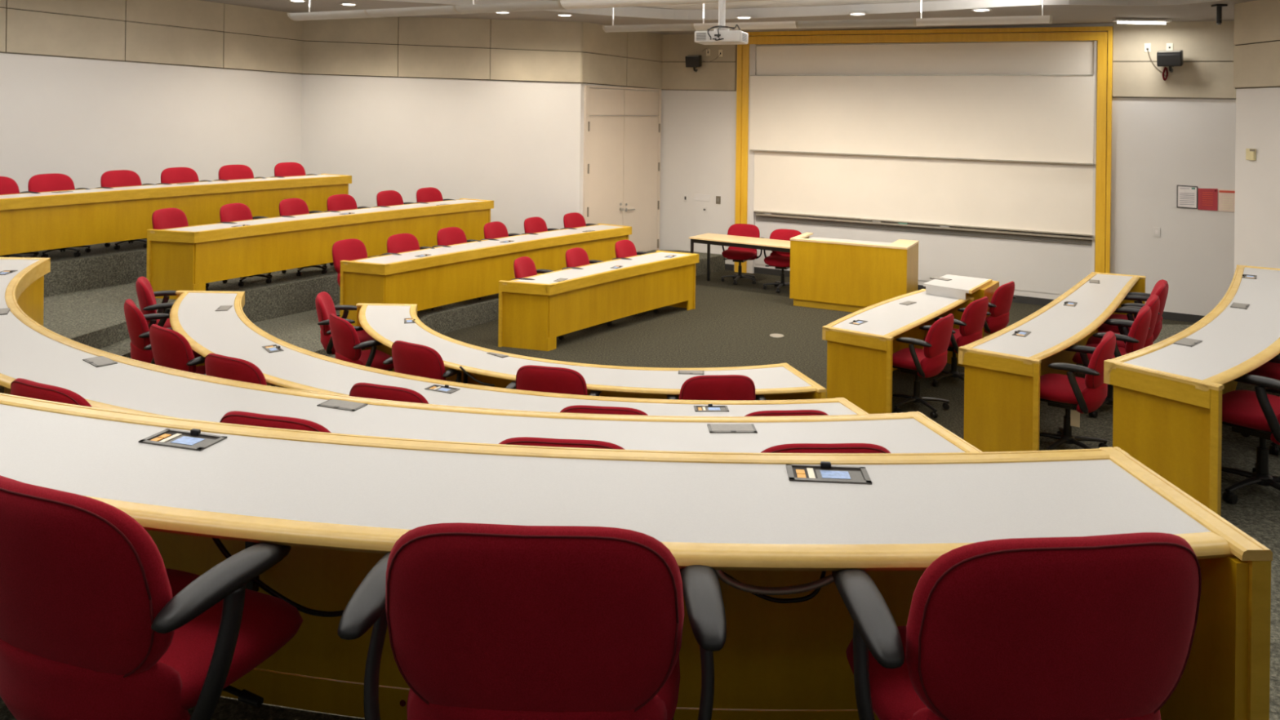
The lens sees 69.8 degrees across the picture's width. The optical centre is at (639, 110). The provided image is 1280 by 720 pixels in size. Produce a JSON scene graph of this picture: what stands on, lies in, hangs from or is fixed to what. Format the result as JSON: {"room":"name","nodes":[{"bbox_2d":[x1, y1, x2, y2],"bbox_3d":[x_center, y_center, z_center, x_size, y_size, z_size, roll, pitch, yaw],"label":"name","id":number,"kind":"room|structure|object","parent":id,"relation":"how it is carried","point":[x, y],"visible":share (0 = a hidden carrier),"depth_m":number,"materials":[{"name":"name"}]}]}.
{"room":"lecture hall","nodes":[
{"label":"lecture hall","id":0,"kind":"room"},
{"bbox_2d":[0,53,302,192],"bbox_3d":[-8.605,0.387,10.242,0.150,4.300,11.267,1,0,32],"label":"wall","id":1,"kind":"structure","parent":0,"point":[82,120],"depth_m":12.70,"materials":[{"name":"white paint"}]},
{"bbox_2d":[0,0,302,74],"bbox_3d":[-7.431,-1.295,11.889,0.034,1.357,7.250,1,0,32],"label":"wall panel","id":2,"kind":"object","parent":1,"relation":"attached to","point":[184,33],"depth_m":12.88,"materials":[{"name":"beige fabric"}]},
{"bbox_2d":[301,74,581,234],"bbox_3d":[-3.206,0.452,14.579,4.699,4.300,0.150,1,0,11],"label":"wall","id":3,"kind":"structure","parent":0,"point":[515,145],"depth_m":14.45,"materials":[{"name":"white paint"}]},
{"bbox_2d":[302,16,582,83],"bbox_3d":[-3.197,-1.098,14.486,4.717,1.299,0.034,1,0,11],"label":"wall panel","id":4,"kind":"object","parent":3,"relation":"attached to","point":[418,47],"depth_m":14.44,"materials":[{"name":"beige fabric"}]},
{"bbox_2d":[579,83,661,215],"bbox_3d":[-0.339,0.487,15.066,0.150,4.300,2.333,1,0,33],"label":"wall","id":5,"kind":"structure","parent":0,"point":[582,93],"depth_m":14.10,"materials":[{"name":"paint"}]},
{"bbox_2d":[580,22,662,89],"bbox_3d":[-0.249,-0.941,15.008,0.034,1.129,2.351,1,0,33],"label":"trim","id":6,"kind":"structure","parent":5,"relation":"attached to","point":[620,59],"depth_m":14.90,"materials":[{"name":"beige fabric"}]},
{"bbox_2d":[582,84,661,251],"bbox_3d":[-0.239,1.126,15.020,0.080,3.023,2.194,1,0,33],"label":"door","id":7,"kind":"structure","parent":5,"relation":"in","point":[621,183],"depth_m":15.03,"materials":[{"name":"paint"}]},
{"bbox_2d":[0,239,1279,719],"bbox_3d":[-1.028,2.306,6.500,20.000,0.644,19.000,1,0,0],"label":"floor","id":8,"kind":"structure","parent":0,"point":[95,318],"depth_m":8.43,"materials":[{"name":"carpet"}]},
{"bbox_2d":[0,176,36,257],"bbox_3d":[-6.836,1.177,9.885,0.601,0.912,0.687,1,0,21],"label":"chair","id":9,"kind":"object","parent":8,"relation":"on","point":[8,185],"visible":0.28,"depth_m":10.08,"materials":[{"name":"red fabric"}]},
{"bbox_2d":[10,377,92,407],"bbox_3d":[-2.326,1.533,3.937,0.687,0.872,0.601,1,0,26],"label":"chair","id":10,"kind":"object","parent":8,"relation":"on","point":[19,387],"visible":0.06,"depth_m":3.65,"materials":[{"name":"red fabric"}]},
{"bbox_2d":[21,173,90,257],"bbox_3d":[-6.549,1.180,10.398,0.601,0.912,0.687,1,0,24],"label":"chair","id":11,"kind":"object","parent":8,"relation":"on","point":[53,181],"visible":0.3,"depth_m":10.45,"materials":[{"name":"red fabric"}]},
{"bbox_2d":[95,169,156,249],"bbox_3d":[-6.148,1.185,11.084,0.601,0.912,0.687,1,0,23],"label":"chair","id":12,"kind":"object","parent":8,"relation":"on","point":[118,178],"visible":0.33,"depth_m":11.13,"materials":[{"name":"red fabric"}]},
{"bbox_2d":[0,475,302,719],"bbox_3d":[-1.027,1.114,1.911,0.687,0.872,0.601,1,0,23],"label":"chair","id":13,"kind":"object","parent":8,"relation":"on","point":[95,624],"visible":0.98,"depth_m":1.66,"materials":[{"name":"red fabric"}]},
{"bbox_2d":[0,173,351,255],"bbox_3d":[-5.824,1.279,11.117,0.644,0.731,5.328,1,0,32],"label":"row desk","id":14,"kind":"object","parent":8,"relation":"on","point":[29,222],"visible":0.93,"depth_m":10.60,"materials":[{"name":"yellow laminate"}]},
{"bbox_2d":[0,174,340,198],"bbox_3d":[-5.813,0.935,11.127,0.545,0.027,5.201,1,0,32],"label":"countertop","id":15,"kind":"structure","parent":14,"relation":"on","point":[319,175],"depth_m":11.12,"materials":[{"name":"grey laminate"}]},
{"bbox_2d":[151,207,208,290],"bbox_3d":[-5.067,1.553,10.199,0.588,0.912,0.559,1,0,8],"label":"chair","id":16,"kind":"object","parent":8,"relation":"on","point":[166,218],"visible":0.2,"depth_m":10.25,"materials":[{"name":"red fabric"}]},
{"bbox_2d":[155,167,212,184],"bbox_3d":[-5.760,1.190,11.709,0.601,0.912,0.687,1,0,28],"label":"chair","id":17,"kind":"object","parent":8,"relation":"on","point":[170,175],"visible":0.25,"depth_m":11.81,"materials":[{"name":"red fabric"}]},
{"bbox_2d":[213,164,266,181],"bbox_3d":[-5.329,1.195,12.370,0.601,0.912,0.687,1,0,31],"label":"chair","id":18,"kind":"object","parent":8,"relation":"on","point":[226,172],"visible":0.23,"depth_m":12.47,"materials":[{"name":"red fabric"}]},
{"bbox_2d":[216,203,271,286],"bbox_3d":[-4.594,1.559,10.787,0.601,0.912,0.687,1,0,14],"label":"chair","id":19,"kind":"object","parent":8,"relation":"on","point":[228,213],"visible":0.36,"depth_m":10.80,"materials":[{"name":"red fabric"}]},
{"bbox_2d":[219,410,330,432],"bbox_3d":[-1.302,1.545,3.601,0.687,0.872,0.601,1,0,16],"label":"chair","id":20,"kind":"object","parent":8,"relation":"on","point":[244,418],"visible":0.05,"depth_m":3.32,"materials":[{"name":"red fabric"}]},
{"bbox_2d":[271,162,318,177],"bbox_3d":[-4.861,1.200,13.054,0.601,0.912,0.687,1,0,29],"label":"chair","id":21,"kind":"object","parent":8,"relation":"on","point":[282,169],"visible":0.2,"depth_m":13.16,"materials":[{"name":"red fabric"}]},
{"bbox_2d":[275,198,327,275],"bbox_3d":[-4.163,1.564,11.456,0.601,0.912,0.687,1,0,17],"label":"chair","id":22,"kind":"object","parent":8,"relation":"on","point":[289,206],"visible":0.34,"depth_m":11.47,"materials":[{"name":"red fabric"}]},
{"bbox_2d":[146,198,493,299],"bbox_3d":[-3.736,1.656,11.632,0.623,0.737,4.739,1,0,34],"label":"row desk","id":23,"kind":"object","parent":8,"relation":"on","point":[188,258],"visible":0.97,"depth_m":10.70,"materials":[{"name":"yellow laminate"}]},
{"bbox_2d":[164,199,481,231],"bbox_3d":[-3.724,1.315,11.642,0.527,0.027,4.601,1,0,34],"label":"countertop","id":24,"kind":"structure","parent":23,"relation":"on","point":[202,228],"depth_m":11.29,"materials":[{"name":"grey laminate"}]},
{"bbox_2d":[324,194,371,265],"bbox_3d":[-3.764,1.569,12.030,0.601,0.912,0.687,1,0,25],"label":"chair","id":25,"kind":"object","parent":8,"relation":"on","point":[338,202],"visible":0.16,"depth_m":12.12,"materials":[{"name":"red fabric"}]},
{"bbox_2d":[373,190,415,256],"bbox_3d":[-3.309,1.574,12.671,0.601,0.912,0.687,1,0,24],"label":"chair","id":26,"kind":"object","parent":8,"relation":"on","point":[388,197],"visible":0.23,"depth_m":12.76,"materials":[{"name":"red fabric"}]},
{"bbox_2d":[0,257,982,453],"bbox_3d":[-2.365,1.600,4.945,7.945,0.737,1.879,1,0,31],"label":"row desk","id":27,"kind":"object","parent":8,"relation":"on","point":[29,350],"visible":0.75,"depth_m":3.82,"materials":[{"name":"grey laminate"}]},
{"bbox_2d":[337,522,726,719],"bbox_3d":[-0.187,1.124,1.785,0.687,0.872,0.601,1,0,2],"label":"chair","id":28,"kind":"object","parent":8,"relation":"on","point":[484,621],"visible":0.99,"depth_m":1.53,"materials":[{"name":"red fabric"}]},
{"bbox_2d":[498,436,625,449],"bbox_3d":[-0.258,1.558,3.398,0.687,0.872,0.601,1,0,6],"label":"chair","id":29,"kind":"object","parent":8,"relation":"on","point":[525,441],"visible":0.03,"depth_m":3.13,"materials":[{"name":"red fabric"}]},
{"bbox_2d":[0,392,1272,719],"bbox_3d":[-2.728,1.169,3.725,8.745,0.721,2.027,1,0,33],"label":"row desk","id":30,"kind":"object","parent":8,"relation":"on","point":[774,529],"visible":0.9,"depth_m":2.12,"materials":[{"name":"grey laminate"}]},
{"bbox_2d":[0,404,1210,544],"bbox_3d":[-2.729,0.836,3.716,8.569,0.027,1.906,1,0,33],"label":"countertop","id":31,"kind":"structure","parent":30,"relation":"on","point":[241,475],"depth_m":2.06,"materials":[{"name":"grey laminate"}]},
{"bbox_2d":[760,443,890,453],"bbox_3d":[0.629,1.568,3.385,0.687,0.872,0.601,1,0,-3],"label":"chair","id":32,"kind":"object","parent":8,"relation":"on","point":[793,447],"visible":0.04,"depth_m":3.11,"materials":[{"name":"red fabric"}]},
{"bbox_2d":[831,532,1201,719],"bbox_3d":[0.666,1.135,1.764,0.616,0.872,0.588,1,0,-7],"label":"chair","id":33,"kind":"object","parent":8,"relation":"on","point":[1103,627],"visible":0.99,"depth_m":1.51,"materials":[{"name":"red fabric"}]},
{"bbox_2d":[1103,264,1279,515],"bbox_3d":[4.006,1.676,6.080,0.682,0.737,4.354,1,0,41],"label":"row desk","id":34,"kind":"object","parent":8,"relation":"on","point":[1167,415],"visible":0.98,"depth_m":4.66,"materials":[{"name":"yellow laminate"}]},
{"bbox_2d":[1124,266,1279,380],"bbox_3d":[4.014,1.335,6.083,0.580,0.027,4.226,1,0,41],"label":"countertop","id":35,"kind":"structure","parent":34,"relation":"on","point":[1236,335],"depth_m":5.33,"materials":[{"name":"grey laminate"}]},
{"bbox_2d":[1221,354,1279,504],"bbox_3d":[3.307,1.600,4.859,0.687,0.872,0.601,1,0,-42],"label":"chair","id":36,"kind":"object","parent":8,"relation":"on","point":[1252,413],"visible":0.8,"depth_m":4.76,"materials":[{"name":"red fabric"}]},
{"bbox_2d":[1240,361,1279,455],"bbox_3d":[4.003,1.609,5.572,0.601,0.872,0.687,1,0,41],"label":"chair","id":37,"kind":"object","parent":8,"relation":"on","point":[1270,370],"visible":0.36,"depth_m":5.50,"materials":[{"name":"red fabric"}]},
{"bbox_2d":[253,249,1191,450],"bbox_3d":[-1.030,2.504,6.500,20.000,0.249,19.000,1,0,0],"label":"floor","id":38,"kind":"structure","parent":0,"point":[301,330],"depth_m":10.22,"materials":[{"name":"carpet"}]},
{"bbox_2d":[135,276,177,328],"bbox_3d":[-4.146,1.906,8.144,0.601,0.872,0.687,1,0,-28],"label":"chair","id":39,"kind":"object","parent":38,"relation":"on","point":[146,295],"visible":0.43,"depth_m":7.88,"materials":[{"name":"red fabric"}]},
{"bbox_2d":[124,298,200,364],"bbox_3d":[-3.735,1.911,7.231,0.601,0.872,0.687,1,0,-36],"label":"chair","id":40,"kind":"object","parent":38,"relation":"on","point":[138,328],"visible":0.49,"depth_m":6.97,"materials":[{"name":"red fabric"}]},
{"bbox_2d":[143,324,205,374],"bbox_3d":[-3.130,1.918,6.497,0.687,0.872,0.601,1,0,38],"label":"chair","id":41,"kind":"object","parent":38,"relation":"on","point":[170,348],"visible":0.29,"depth_m":6.21,"materials":[{"name":"red fabric"}]},
{"bbox_2d":[204,353,281,387],"bbox_3d":[-2.401,1.927,5.804,0.687,0.872,0.601,1,0,28],"label":"chair","id":42,"kind":"object","parent":38,"relation":"on","point":[219,366],"visible":0.21,"depth_m":5.52,"materials":[{"name":"red fabric"}]},
{"bbox_2d":[332,238,367,316],"bbox_3d":[-3.174,1.946,10.476,0.588,0.912,0.559,1,0,29],"label":"chair","id":43,"kind":"object","parent":38,"relation":"on","point":[351,249],"visible":0.26,"depth_m":10.53,"materials":[{"name":"red fabric"}]},
{"bbox_2d":[349,382,428,404],"bbox_3d":[-1.330,1.940,5.273,0.687,0.872,0.601,1,0,19],"label":"chair","id":44,"kind":"object","parent":38,"relation":"on","point":[367,390],"visible":0.09,"depth_m":4.99,"materials":[{"name":"red fabric"}]},
{"bbox_2d":[381,233,435,311],"bbox_3d":[-2.698,1.951,10.976,0.601,0.912,0.687,1,0,28],"label":"chair","id":45,"kind":"object","parent":38,"relation":"on","point":[401,242],"visible":0.2,"depth_m":11.08,"materials":[{"name":"red fabric"}]},
{"bbox_2d":[431,226,480,300],"bbox_3d":[-2.243,1.957,11.626,0.601,0.912,0.687,1,0,29],"label":"chair","id":46,"kind":"object","parent":38,"relation":"on","point":[446,237],"visible":0.23,"depth_m":11.72,"materials":[{"name":"red fabric"}]},
{"bbox_2d":[339,223,631,326],"bbox_3d":[-1.750,2.050,11.866,0.633,0.737,4.577,1,0,37],"label":"row desk","id":47,"kind":"object","parent":38,"relation":"on","point":[428,277],"visible":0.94,"depth_m":11.00,"materials":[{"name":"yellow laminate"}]},
{"bbox_2d":[355,224,622,263],"bbox_3d":[-1.739,1.709,11.874,0.536,0.027,4.451,1,0,37],"label":"countertop","id":48,"kind":"structure","parent":47,"relation":"on","point":[408,255],"depth_m":11.53,"materials":[{"name":"grey laminate"}]},
{"bbox_2d":[480,221,522,240],"bbox_3d":[-1.772,1.962,12.266,0.601,0.912,0.687,1,0,25],"label":"chair","id":49,"kind":"object","parent":38,"relation":"on","point":[496,229],"visible":0.23,"depth_m":12.37,"materials":[{"name":"red fabric"}]},
{"bbox_2d":[169,290,868,416],"bbox_3d":[-1.634,2.003,6.128,6.460,0.737,1.600,1,0,31],"label":"row desk","id":50,"kind":"object","parent":38,"relation":"on","point":[211,322],"visible":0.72,"depth_m":5.62,"materials":[{"name":"grey laminate"}]},
{"bbox_2d":[560,404,648,415],"bbox_3d":[-0.169,1.954,4.971,0.687,0.872,0.601,1,0,6],"label":"chair","id":51,"kind":"object","parent":38,"relation":"on","point":[585,409],"visible":0.06,"depth_m":4.70,"materials":[{"name":"red fabric"}]},
{"bbox_2d":[744,409,828,416],"bbox_3d":[0.734,1.964,4.945,0.687,0.872,0.601,1,0,-5],"label":"chair","id":52,"kind":"object","parent":38,"relation":"on","point":[792,412],"visible":0.06,"depth_m":4.67,"materials":[{"name":"red fabric"}]},
{"bbox_2d":[958,271,1146,452],"bbox_3d":[3.817,2.069,8.017,0.609,0.737,4.244,1,0,38],"label":"row desk","id":53,"kind":"object","parent":38,"relation":"on","point":[1003,369],"visible":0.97,"depth_m":6.51,"materials":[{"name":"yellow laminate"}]},
{"bbox_2d":[973,274,1132,357],"bbox_3d":[3.813,1.728,8.008,0.510,0.027,4.119,1,0,38],"label":"countertop","id":54,"kind":"structure","parent":53,"relation":"on","point":[1060,322],"depth_m":7.45,"materials":[{"name":"grey laminate"}]},
{"bbox_2d":[1039,330,1115,450],"bbox_3d":[3.060,1.992,6.543,0.601,0.872,0.687,1,0,33],"label":"chair","id":55,"kind":"object","parent":38,"relation":"on","point":[1077,395],"visible":0.87,"depth_m":6.36,"materials":[{"name":"red fabric"}]},
{"bbox_2d":[1071,305,1151,417],"bbox_3d":[3.807,2.001,7.437,0.601,0.872,0.687,1,0,33],"label":"chair","id":56,"kind":"object","parent":38,"relation":"on","point":[1135,340],"visible":0.52,"depth_m":7.18,"materials":[{"name":"red fabric"}]},
{"bbox_2d":[1085,294,1159,389],"bbox_3d":[4.130,2.005,7.886,0.601,0.872,0.687,1,0,31],"label":"chair","id":57,"kind":"object","parent":38,"relation":"on","point":[1153,301],"visible":0.33,"depth_m":7.67,"materials":[{"name":"red fabric"}]},
{"bbox_2d":[1097,282,1167,342],"bbox_3d":[4.519,2.010,8.460,0.601,0.872,0.687,1,0,29],"label":"chair","id":58,"kind":"object","parent":38,"relation":"on","point":[1162,291],"visible":0.34,"depth_m":8.29,"materials":[{"name":"red fabric"}]},
{"bbox_2d":[200,0,1256,34],"bbox_3d":[-0.507,-1.636,10.845,26.427,0.820,17.748,1,0,0],"label":"ceiling","id":59,"kind":"structure","parent":0,"point":[1202,11],"depth_m":12.73,"materials":[{"name":"paint"}]},
{"bbox_2d":[643,0,946,9],"bbox_3d":[-0.730,-1.653,5.750,18.500,0.734,17.500,1,0,0],"label":"ceiling tiles","id":60,"kind":"structure","parent":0,"point":[784,3],"depth_m":12.11,"materials":[{"name":"white"}]},
{"bbox_2d":[287,0,782,21],"bbox_3d":[-1.066,-1.311,9.411,6.629,0.574,0.270,1,0,25],"label":"linear pendant","id":61,"kind":"object","parent":60,"relation":"hanging from","point":[559,4],"visible":1,"depth_m":9.51,"materials":[{"name":"metal"}]},
{"bbox_2d":[694,0,748,44],"bbox_3d":[0.654,-0.978,7.372,0.382,0.873,0.338,1,0,20],"label":"projector","id":62,"kind":"object","parent":60,"relation":"hanging from","point":[720,36],"visible":1,"depth_m":7.30,"materials":[{"name":"white plastic"}]},
{"bbox_2d":[696,32,746,41],"bbox_3d":[0.667,-0.589,7.304,0.420,0.058,0.123,1,0,-10],"label":"vent","id":63,"kind":"object","parent":62,"relation":"attached to","point":[700,37],"depth_m":7.27,"materials":[{"name":"grey plastic"}]},
{"bbox_2d":[602,0,1053,32],"bbox_3d":[2.044,-1.202,11.001,5.299,0.430,0.270,1,0,20],"label":"linear pendant","id":64,"kind":"object","parent":60,"relation":"hanging from","point":[1042,19],"visible":0.93,"depth_m":10.76,"materials":[{"name":"metal"}]},
{"bbox_2d":[442,270,1195,439],"bbox_3d":[-1.033,2.728,7.000,20.000,0.200,20.000,1,0,0],"label":"floor","id":65,"kind":"structure","parent":0,"point":[730,325],"depth_m":10.62,"materials":[{"name":"grey carpet"}]},
{"bbox_2d":[315,291,374,354],"bbox_3d":[-2.778,2.171,8.726,0.601,0.872,0.687,1,0,-11],"label":"chair","id":66,"kind":"object","parent":65,"relation":"on","point":[325,306],"visible":0.41,"depth_m":8.54,"materials":[{"name":"red fabric"}]},
{"bbox_2d":[326,313,394,371],"bbox_3d":[-2.367,2.176,7.927,0.601,0.872,0.687,1,0,-38],"label":"chair","id":67,"kind":"object","parent":65,"relation":"on","point":[348,347],"visible":0.56,"depth_m":7.68,"materials":[{"name":"red fabric"}]},
{"bbox_2d":[382,340,464,383],"bbox_3d":[-1.594,2.186,7.132,0.687,0.872,0.601,1,0,31],"label":"chair","id":68,"kind":"object","parent":65,"relation":"on","point":[408,358],"visible":0.27,"depth_m":6.86,"materials":[{"name":"red fabric"}]},
{"bbox_2d":[511,256,564,339],"bbox_3d":[-1.153,2.171,10.617,0.601,0.912,0.687,1,0,16],"label":"chair","id":69,"kind":"object","parent":65,"relation":"on","point":[524,266],"visible":0.31,"depth_m":10.68,"materials":[{"name":"red fabric"}]},
{"bbox_2d":[505,364,601,395],"bbox_3d":[-0.584,2.198,6.573,0.687,0.872,0.601,1,0,14],"label":"chair","id":70,"kind":"object","parent":65,"relation":"on","point":[528,377],"visible":0.27,"depth_m":6.30,"materials":[{"name":"red fabric"}]},
{"bbox_2d":[561,247,612,328],"bbox_3d":[-0.612,2.177,11.335,0.601,0.912,0.687,1,0,25],"label":"chair","id":71,"kind":"object","parent":65,"relation":"on","point":[575,257],"visible":0.32,"depth_m":11.42,"materials":[{"name":"red fabric"}]},
{"bbox_2d":[355,302,826,399],"bbox_3d":[-0.911,2.256,7.344,4.802,0.748,1.462,1,0,31],"label":"row desk","id":72,"kind":"object","parent":65,"relation":"on","point":[386,323],"visible":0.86,"depth_m":6.83,"materials":[{"name":"grey laminate"}]},
{"bbox_2d":[497,250,699,351],"bbox_3d":[-0.399,2.267,11.236,0.603,0.737,3.111,1,0,38],"label":"row desk","id":73,"kind":"object","parent":65,"relation":"on","point":[532,313],"visible":1,"depth_m":10.64,"materials":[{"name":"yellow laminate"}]},
{"bbox_2d":[512,252,688,284],"bbox_3d":[-0.384,1.927,11.242,0.499,0.027,2.968,1,0,38],"label":"countertop","id":74,"kind":"structure","parent":73,"relation":"on","point":[548,278],"depth_m":11.12,"materials":[{"name":"grey laminate"}]},
{"bbox_2d":[611,240,658,315],"bbox_3d":[-0.019,2.184,12.089,0.601,0.912,0.687,1,0,27],"label":"chair","id":75,"kind":"object","parent":65,"relation":"on","point":[623,248],"visible":0.28,"depth_m":12.17,"materials":[{"name":"red fabric"}]},
{"bbox_2d":[666,374,765,400],"bbox_3d":[0.504,2.211,6.419,0.687,0.872,0.601,1,0,-6],"label":"chair","id":76,"kind":"object","parent":65,"relation":"on","point":[723,387],"visible":0.23,"depth_m":6.15,"materials":[{"name":"red fabric"}]},
{"bbox_2d":[688,233,790,280],"bbox_3d":[1.634,2.293,13.650,1.758,0.735,0.600,1,0,33],"label":"table","id":77,"kind":"object","parent":65,"relation":"on","point":[767,244],"visible":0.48,"depth_m":13.63,"materials":[{"name":"brown wood"}]},
{"bbox_2d":[720,223,764,284],"bbox_3d":[1.554,2.223,14.249,0.687,0.872,0.601,1,0,22],"label":"chair","id":78,"kind":"object","parent":65,"relation":"on","point":[740,255],"visible":0.73,"depth_m":14.26,"materials":[{"name":"red fabric"}]},
{"bbox_2d":[763,228,801,293],"bbox_3d":[2.125,2.230,13.651,0.687,0.872,0.601,1,0,24],"label":"chair","id":79,"kind":"object","parent":65,"relation":"on","point":[779,260],"visible":0.45,"depth_m":13.67,"materials":[{"name":"red fabric"}]},
{"bbox_2d":[789,232,919,312],"bbox_3d":[2.913,2.216,12.492,1.572,0.920,0.744,1,0,28],"label":"lectern","id":80,"kind":"object","parent":65,"relation":"on","point":[846,275],"visible":0.84,"depth_m":12.19,"materials":[{"name":"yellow wood"}]},
{"bbox_2d":[808,236,891,244],"bbox_3d":[2.862,1.823,12.569,1.214,0.025,0.620,1,0,28],"label":"countertop","id":81,"kind":"structure","parent":80,"relation":"on","point":[812,237],"depth_m":12.74,"materials":[{"name":"grey laminate"}]},
{"bbox_2d":[822,274,999,413],"bbox_3d":[2.792,2.256,9.183,0.708,0.837,3.010,1,0,39],"label":"row desk","id":82,"kind":"object","parent":65,"relation":"on","point":[861,344],"visible":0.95,"depth_m":8.19,"materials":[{"name":"grey laminate"}]},
{"bbox_2d":[832,291,959,335],"bbox_3d":[2.564,1.962,8.949,0.556,0.027,2.247,1,0,38],"label":"countertop","id":83,"kind":"structure","parent":82,"relation":"on","point":[883,319],"depth_m":8.78,"materials":[{"name":"grey laminate"}]},
{"bbox_2d":[923,274,988,293],"bbox_3d":[3.421,1.866,9.920,0.497,0.028,0.806,1,0,36],"label":"countertop","id":84,"kind":"structure","parent":82,"relation":"on","point":[957,283],"depth_m":9.83,"materials":[{"name":"grey laminate"}]},
{"bbox_2d":[892,313,955,417],"bbox_3d":[2.490,2.235,8.223,0.601,0.872,0.687,1,0,37],"label":"chair","id":85,"kind":"object","parent":65,"relation":"on","point":[928,362],"visible":0.95,"depth_m":8.01,"materials":[{"name":"red fabric"}]},
{"bbox_2d":[923,296,991,386],"bbox_3d":[3.096,2.242,9.021,0.601,0.872,0.687,1,0,41],"label":"chair","id":86,"kind":"object","parent":65,"relation":"on","point":[971,323],"visible":0.77,"depth_m":8.78,"materials":[{"name":"red fabric"}]},
{"bbox_2d":[973,280,1016,333],"bbox_3d":[3.697,2.249,9.863,0.601,0.872,0.687,1,0,40],"label":"chair","id":87,"kind":"object","parent":65,"relation":"on","point":[1001,302],"visible":0.62,"depth_m":9.60,"materials":[{"name":"red fabric"}]},
{"bbox_2d":[659,23,1235,315],"bbox_3d":[3.983,0.538,13.854,8.414,4.300,0.150,1,0,32],"label":"wall","id":88,"kind":"structure","parent":0,"point":[1159,145],"depth_m":12.12,"materials":[{"name":"white paint"}]},
{"bbox_2d":[662,33,737,91],"bbox_3d":[0.984,-0.899,15.606,1.440,1.133,0.034,1,0,32],"label":"trim","id":89,"kind":"structure","parent":88,"relation":"attached to","point":[720,73],"depth_m":15.60,"materials":[{"name":"beige fabric"}]},
{"bbox_2d":[378,0,1221,19],"bbox_3d":[-0.532,-1.504,8.365,13.500,0.564,9.731,1,0,0],"label":"trim","id":90,"kind":"structure","parent":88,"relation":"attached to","point":[840,10],"depth_m":12.11,"materials":[{"name":"white"}]},
{"bbox_2d":[754,266,1053,306],"bbox_3d":[3.932,2.638,13.774,5.074,0.100,0.012,1,0,32],"label":"baseboard","id":91,"kind":"structure","parent":88,"relation":"attached to","point":[1024,300],"depth_m":12.93,"materials":[{"name":"rubber"}]},
{"bbox_2d":[734,26,1113,273],"bbox_3d":[3.957,0.709,13.721,5.521,3.958,0.102,1,0,32],"label":"surround","id":92,"kind":"object","parent":88,"relation":"attached to","point":[1102,36],"visible":0.72,"depth_m":13.13,"materials":[{"name":"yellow wood"}]},
{"bbox_2d":[749,74,1093,164],"bbox_3d":[3.954,0.072,13.681,5.084,1.260,0.070,1,0,32],"label":"whiteboard","id":93,"kind":"object","parent":92,"relation":"attached to","point":[1049,118],"visible":1,"depth_m":13.51,"materials":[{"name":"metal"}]},
{"bbox_2d":[750,149,1093,164],"bbox_3d":[3.962,0.682,13.672,5.050,0.041,0.070,1,0,32],"label":"marker tray","id":94,"kind":"object","parent":93,"relation":"on","point":[1084,161],"depth_m":13.35,"materials":[{"name":"metal"}]},
{"bbox_2d":[753,151,1093,236],"bbox_3d":[3.986,1.175,13.683,5.006,1.005,0.070,1,0,32],"label":"whiteboard","id":95,"kind":"object","parent":92,"relation":"attached to","point":[1014,196],"visible":1,"depth_m":13.52,"materials":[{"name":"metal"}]},
{"bbox_2d":[754,210,1093,236],"bbox_3d":[3.994,1.664,13.675,4.975,0.027,0.070,1,0,32],"label":"marker tray","id":96,"kind":"object","parent":95,"relation":"on","point":[810,213],"depth_m":13.50,"materials":[{"name":"metal"}]},
{"bbox_2d":[755,220,1092,294],"bbox_3d":[4.016,2.167,13.729,4.995,0.743,0.008,1,0,32],"label":"wall","id":97,"kind":"structure","parent":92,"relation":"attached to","point":[1037,266],"depth_m":13.15,"materials":[{"name":"white paint"}]},
{"bbox_2d":[755,40,1094,75],"bbox_3d":[4.029,-0.775,13.729,4.994,0.538,0.030,1,0,32],"label":"whiteboard","id":98,"kind":"object","parent":92,"relation":"attached to","point":[1042,57],"visible":1,"depth_m":13.54,"materials":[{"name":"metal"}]},
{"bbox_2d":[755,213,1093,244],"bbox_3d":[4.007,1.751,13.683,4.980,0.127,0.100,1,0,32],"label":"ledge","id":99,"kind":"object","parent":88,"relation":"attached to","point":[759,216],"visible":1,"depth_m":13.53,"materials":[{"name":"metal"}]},
{"bbox_2d":[1156,49,1183,72],"bbox_3d":[6.858,-0.636,11.848,0.280,0.282,0.328,1,0,37],"label":"wall speaker","id":100,"kind":"object","parent":88,"relation":"attached to","point":[1171,59],"visible":1,"depth_m":11.73,"materials":[{"name":"black plastic"}]},
{"bbox_2d":[1112,20,1235,99],"bbox_3d":[6.934,-0.717,11.933,1.401,1.134,0.034,1,0,32],"label":"wall panel","id":101,"kind":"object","parent":88,"relation":"attached to","point":[1206,71],"depth_m":11.89,"materials":[{"name":"beige fabric"}]},
{"bbox_2d":[1176,185,1197,208],"bbox_3d":[7.069,1.114,11.848,0.231,0.295,0.014,1,0,32],"label":"framed notice","id":102,"kind":"object","parent":88,"relation":"attached to","point":[1187,196],"visible":1,"depth_m":11.84,"materials":[{"name":"paper"}]},
{"bbox_2d":[1197,188,1217,210],"bbox_3d":[7.261,1.133,11.728,0.212,0.280,0.014,1,0,32],"label":"notice","id":103,"kind":"object","parent":88,"relation":"attached to","point":[1207,197],"visible":1,"depth_m":11.72,"materials":[{"name":"paper"}]},
{"bbox_2d":[1217,189,1235,212],"bbox_3d":[7.439,1.139,11.619,0.188,0.280,0.014,1,0,32],"label":"notice","id":104,"kind":"object","parent":88,"relation":"attached to","point":[1226,202],"visible":0.91,"depth_m":11.62,"materials":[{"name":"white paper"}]},
{"bbox_2d":[1234,87,1279,272],"bbox_3d":[6.479,0.568,5.440,0.150,4.300,8.880,1,0,0],"label":"wall","id":105,"kind":"structure","parent":0,"point":[1257,182],"depth_m":9.52,"materials":[{"name":"white paint"}]},
{"bbox_2d":[1233,0,1279,88],"bbox_3d":[6.405,-0.762,7.030,0.034,1.054,5.700,1,0,0],"label":"trim","id":106,"kind":"structure","parent":105,"relation":"attached to","point":[1256,49],"depth_m":9.50,"materials":[{"name":"beige fabric"}]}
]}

